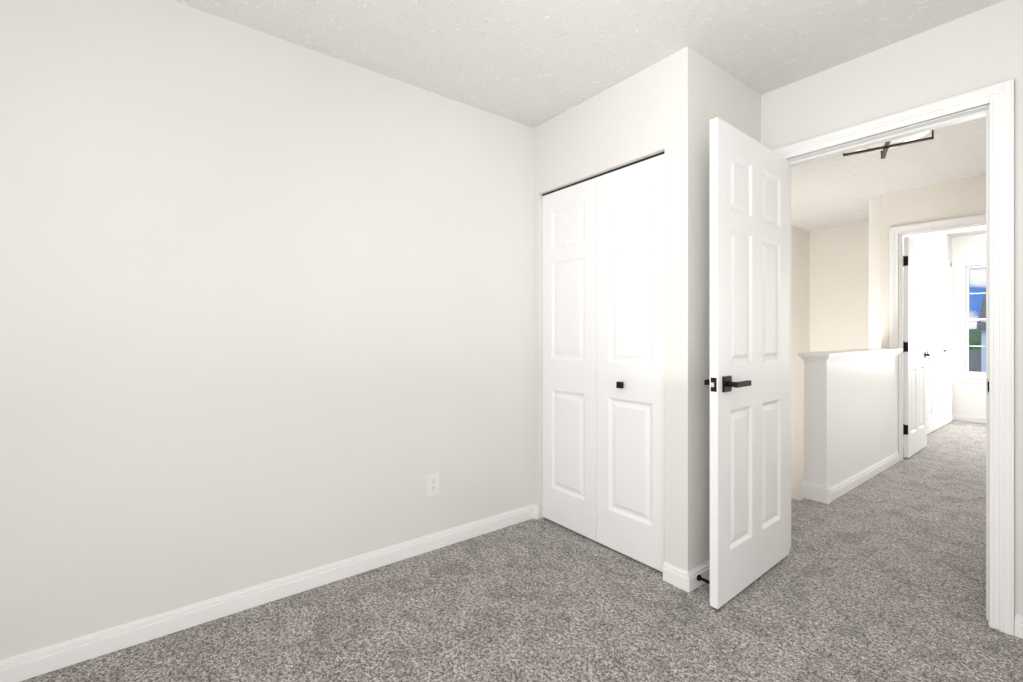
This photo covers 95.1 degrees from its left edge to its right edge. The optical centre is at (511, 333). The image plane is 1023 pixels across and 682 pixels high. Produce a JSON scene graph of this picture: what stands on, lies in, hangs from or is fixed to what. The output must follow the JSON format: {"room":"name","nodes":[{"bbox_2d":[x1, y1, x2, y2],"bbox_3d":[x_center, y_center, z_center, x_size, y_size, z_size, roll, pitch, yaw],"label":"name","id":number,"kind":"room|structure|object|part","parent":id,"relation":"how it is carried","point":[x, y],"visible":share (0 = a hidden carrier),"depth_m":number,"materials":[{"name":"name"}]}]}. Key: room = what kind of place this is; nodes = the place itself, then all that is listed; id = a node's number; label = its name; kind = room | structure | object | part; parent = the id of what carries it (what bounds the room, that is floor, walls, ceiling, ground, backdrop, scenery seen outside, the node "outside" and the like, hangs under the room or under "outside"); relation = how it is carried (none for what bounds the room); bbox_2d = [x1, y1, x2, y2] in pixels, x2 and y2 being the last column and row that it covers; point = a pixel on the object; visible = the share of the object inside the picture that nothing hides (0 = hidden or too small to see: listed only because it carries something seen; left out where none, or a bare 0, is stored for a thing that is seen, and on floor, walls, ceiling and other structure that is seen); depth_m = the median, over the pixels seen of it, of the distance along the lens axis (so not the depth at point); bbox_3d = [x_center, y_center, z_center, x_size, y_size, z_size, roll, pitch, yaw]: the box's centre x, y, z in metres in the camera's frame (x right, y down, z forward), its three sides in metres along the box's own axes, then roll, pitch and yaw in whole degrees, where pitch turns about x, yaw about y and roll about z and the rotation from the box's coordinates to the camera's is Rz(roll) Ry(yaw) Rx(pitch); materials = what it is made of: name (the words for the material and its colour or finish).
{"room":"empty bedroom","nodes":[
{"label":"empty bedroom","id":0,"kind":"room"},
{"bbox_2d":[0,0,533,659],"bbox_3d":[-0.767,-0.070,2.306,3.856,2.440,0.120,0,0,-38],"label":"wall","id":1,"kind":"structure","parent":0,"point":[266,306],"depth_m":1.93,"materials":[{"name":"paint"}]},
{"bbox_2d":[0,504,537,681],"bbox_3d":[-0.988,1.108,2.040,2.880,0.084,0.030,0,0,-38],"label":"baseboard","id":2,"kind":"structure","parent":1,"relation":"attached to","point":[31,664],"depth_m":1.91,"materials":[{"name":"paint"}]},
{"bbox_2d":[427,473,438,496],"bbox_3d":[-0.418,0.805,2.496,0.070,0.115,0.008,0,0,-38],"label":"outlet","id":3,"kind":"object","parent":1,"relation":"attached to","point":[432,484],"visible":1,"depth_m":2.49,"materials":[{"name":"white plastic"}]},
{"bbox_2d":[20,420,1022,681],"bbox_3d":[2.636,1.210,2.719,9.900,0.120,4.200,0,0,-38],"label":"floor","id":4,"kind":"structure","parent":0,"point":[880,576],"depth_m":1.90,"materials":[{"name":"grey carpet"}]},
{"bbox_2d":[173,0,1003,236],"bbox_3d":[2.636,-1.350,2.719,9.900,0.120,4.200,0,0,-38],"label":"ceiling","id":5,"kind":"structure","parent":0,"point":[533,63],"depth_m":2.09,"materials":[{"name":"white paint"}]},
{"bbox_2d":[843,130,933,158],"bbox_3d":[2.257,-1.202,2.817,0.410,0.176,0.417,0,0,-38],"label":"light","id":6,"kind":"object","parent":5,"relation":"attached to","point":[884,147],"visible":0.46,"depth_m":2.78,"materials":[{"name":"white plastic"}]},
{"bbox_2d":[534,46,701,571],"bbox_3d":[0.513,-0.070,2.552,0.120,2.440,1.060,0,0,-38],"label":"wall","id":7,"kind":"structure","parent":0,"point":[654,109],"depth_m":2.17,"materials":[{"name":"paint"}]},
{"bbox_2d":[542,178,595,540],"bbox_3d":[0.341,0.141,2.750,0.032,1.995,0.444,0,0,-38],"label":"bifold leaf","id":8,"kind":"object","parent":7,"relation":"attached to","point":[568,357],"visible":0.98,"depth_m":2.73,"materials":[{"name":"paint"}]},
{"bbox_2d":[542,151,664,195],"bbox_3d":[0.477,-0.864,2.574,0.028,0.012,0.897,0,0,-38],"label":"trim","id":9,"kind":"structure","parent":7,"relation":"attached to","point":[627,165],"depth_m":2.50,"materials":[{"name":"black metal"}]},
{"bbox_2d":[596,154,664,571],"bbox_3d":[0.602,0.141,2.387,0.064,1.995,0.444,0,0,-38],"label":"bifold leaf","id":10,"kind":"object","parent":7,"relation":"attached to","point":[630,361],"visible":0.96,"depth_m":2.38,"materials":[{"name":"paint"}]},
{"bbox_2d":[702,56,897,563],"bbox_3d":[2.156,-0.070,3.254,3.336,2.440,0.155,0,0,-38],"label":"wall","id":11,"kind":"structure","parent":0,"point":[862,414],"depth_m":3.25,"materials":[{"name":"paint"}]},
{"bbox_2d":[680,560,709,592],"bbox_3d":[1.069,1.108,2.302,0.721,0.084,0.022,0,0,-38],"label":"baseboard","id":12,"kind":"structure","parent":11,"relation":"attached to","point":[689,582],"depth_m":2.11,"materials":[{"name":"paint"}]},
{"bbox_2d":[697,575,709,583],"bbox_3d":[0.879,1.105,2.081,0.025,0.026,0.104,0,0,-38],"label":"door stop","id":13,"kind":"object","parent":12,"relation":"attached to","point":[699,577],"visible":0.65,"depth_m":2.10,"materials":[{"name":"black metal"}]},
{"bbox_2d":[797,348,901,503],"bbox_3d":[2.756,0.641,3.739,1.752,1.018,0.197,0,0,-38],"label":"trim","id":14,"kind":"structure","parent":11,"relation":"on","point":[814,486],"depth_m":3.23,"materials":[{"name":"paint"}]},
{"bbox_2d":[830,452,898,501],"bbox_3d":[2.826,1.108,3.704,1.686,0.084,0.015,0,0,-38],"label":"baseboard","id":15,"kind":"structure","parent":11,"relation":"attached to","point":[847,485],"depth_m":3.56,"materials":[{"name":"paint"}]},
{"bbox_2d":[791,225,809,500],"bbox_3d":[2.249,1.430,4.798,3.964,5.440,0.120,0,0,-38],"label":"wall","id":16,"kind":"structure","parent":0,"point":[800,290],"depth_m":5.68,"materials":[{"name":"paint"}]},
{"bbox_2d":[810,222,868,351],"bbox_3d":[4.043,1.430,5.621,0.120,5.440,1.020,0,0,-38],"label":"wall","id":17,"kind":"structure","parent":0,"point":[839,288],"depth_m":5.64,"materials":[{"name":"paint"}]},
{"bbox_2d":[761,0,1022,620],"bbox_3d":[1.733,-0.070,2.132,0.120,2.440,3.220,0,0,-38],"label":"wall","id":18,"kind":"structure","parent":0,"point":[979,49],"depth_m":1.97,"materials":[{"name":"paint"}]},
{"bbox_2d":[704,117,788,608],"bbox_3d":[1.139,0.121,2.192,0.800,2.030,0.143,0,0,-40],"label":"bedroom door","id":19,"kind":"structure","parent":18,"relation":"in","point":[748,381],"depth_m":2.11,"materials":[{"name":"paint"}]},
{"bbox_2d":[772,79,1013,635],"bbox_3d":[1.694,0.089,2.183,0.158,2.121,0.904,0,0,-38],"label":"door frame","id":20,"kind":"structure","parent":18,"relation":"attached to","point":[998,98],"depth_m":1.82,"materials":[{"name":"paint"}]},
{"bbox_2d":[1014,613,1022,638],"bbox_3d":[2.243,1.108,1.363,0.015,0.084,1.061,0,0,-38],"label":"baseboard","id":21,"kind":"structure","parent":18,"relation":"attached to","point":[1018,623],"depth_m":1.77,"materials":[{"name":"paint"}]},
{"bbox_2d":[869,198,951,436],"bbox_3d":[4.719,1.430,5.424,3.134,5.440,0.120,0,0,-38],"label":"wall","id":22,"kind":"structure","parent":0,"point":[938,244],"depth_m":4.49,"materials":[{"name":"paint"}]},
{"bbox_2d":[927,258,933,433],"bbox_3d":[4.770,0.138,5.342,0.492,2.000,0.064,0,0,-38],"label":"closet door","id":23,"kind":"structure","parent":22,"relation":"in","point":[930,345],"depth_m":5.40,"materials":[{"name":"paint"}]},
{"bbox_2d":[927,252,950,266],"bbox_3d":[4.948,0.105,5.515,2.120,2.090,0.016,0,0,-38],"label":"trim","id":24,"kind":"structure","parent":22,"relation":"attached to","point":[938,259],"depth_m":5.71,"materials":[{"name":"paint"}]},
{"bbox_2d":[934,261,946,430],"bbox_3d":[5.160,0.138,5.644,0.492,2.000,0.064,0,0,-38],"label":"closet door","id":25,"kind":"structure","parent":22,"relation":"in","point":[939,350],"depth_m":5.66,"materials":[{"name":"paint"}]},
{"bbox_2d":[944,265,951,424],"bbox_3d":[5.550,0.138,5.947,0.492,2.000,0.064,0,0,-38],"label":"closet door","id":26,"kind":"structure","parent":22,"relation":"in","point":[948,344],"depth_m":5.96,"materials":[{"name":"paint"}]},
{"bbox_2d":[881,175,985,347],"bbox_3d":[4.336,-0.070,3.263,0.120,2.440,2.815,0,0,-38],"label":"wall","id":27,"kind":"structure","parent":0,"point":[966,197],"depth_m":4.11,"materials":[{"name":"paint"}]},
{"bbox_2d":[889,214,985,460],"bbox_3d":[3.794,0.115,3.972,0.132,2.070,0.800,0,0,-38],"label":"door jamb","id":28,"kind":"structure","parent":27,"relation":"in","point":[901,235],"depth_m":4.25,"materials":[{"name":"paint"}]},
{"bbox_3d":[3.608,0.105,4.288,0.039,1.654,0.039,0,0,-38],"label":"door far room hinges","id":29,"kind":"part","parent":28,"relation":"part of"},
{"bbox_2d":[904,236,932,457],"bbox_3d":[3.919,0.121,4.532,0.765,2.030,0.143,0,0,-39],"label":"room door","id":30,"kind":"structure","parent":28,"relation":"attached to","point":[916,354],"depth_m":4.47,"materials":[{"name":"paint"}]},
{"bbox_2d":[952,233,985,416],"bbox_3d":[6.774,-0.070,5.233,0.120,2.440,2.700,0,0,-38],"label":"wall","id":31,"kind":"structure","parent":0,"point":[968,398],"depth_m":6.19,"materials":[{"name":"paint"}]},
{"bbox_2d":[952,414,985,422],"bbox_3d":[6.700,1.108,5.195,0.044,0.084,2.670,0,0,-38],"label":"baseboard","id":32,"kind":"structure","parent":31,"relation":"attached to","point":[971,418],"depth_m":6.12,"materials":[{"name":"paint"}]},
{"bbox_2d":[955,375,985,383],"bbox_3d":[6.196,0.595,5.861,0.065,0.090,0.920,0,0,-38],"label":"window stool","id":33,"kind":"structure","parent":31,"relation":"attached to","point":[972,379],"depth_m":6.10,"materials":[{"name":"paint"}]},
{"bbox_2d":[963,262,985,376],"bbox_3d":[6.261,-0.185,5.911,0.100,1.470,0.800,0,0,-38],"label":"room window","id":34,"kind":"structure","parent":31,"relation":"in","point":[966,320],"depth_m":6.18,"materials":[{"name":"white plastic"}]},
{"label":"outside","id":35,"kind":"structure","parent":0,"visible":0},
{"bbox_2d":[969,329,980,344],"bbox_3d":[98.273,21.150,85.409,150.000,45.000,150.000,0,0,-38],"label":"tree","id":36,"kind":"object","parent":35,"point":[973,333],"depth_m":76.29,"materials":[{"name":"green plant"}]},
{"bbox_2d":[969,267,985,328],"bbox_3d":[180.738,-58.850,143.070,1.000,200.000,520.000,0,0,-38],"label":"sky","id":37,"kind":"structure","parent":35,"point":[973,301],"depth_m":164.66,"materials":[{"name":"blue"}]},
{"bbox_3d":[71.521,4.300,45.665,151.000,0.300,140.000,0,0,-38],"label":"ground","id":38,"kind":"structure","parent":35,"visible":0},
{"bbox_2d":[969,350,980,371],"bbox_3d":[23.807,2.490,24.779,8.700,3.320,7.200,0,0,-38],"label":"house","id":39,"kind":"structure","parent":38,"relation":"on","point":[974,354],"depth_m":23.44,"materials":[{"name":"grey"}]},
{"bbox_2d":[969,338,980,349],"bbox_3d":[40.334,1.870,24.969,12.578,5.427,68.873,0,0,-38],"label":"trees","id":40,"kind":"object","parent":38,"relation":"on","point":[977,342],"depth_m":35.55,"materials":[{"name":"green plant"}]},
{"bbox_2d":[977,289,985,371],"bbox_3d":[15.388,0.640,8.715,7.240,7.020,8.680,0,0,-38],"label":"house","id":41,"kind":"structure","parent":38,"relation":"on","point":[982,324],"depth_m":9.92,"materials":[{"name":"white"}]}
]}

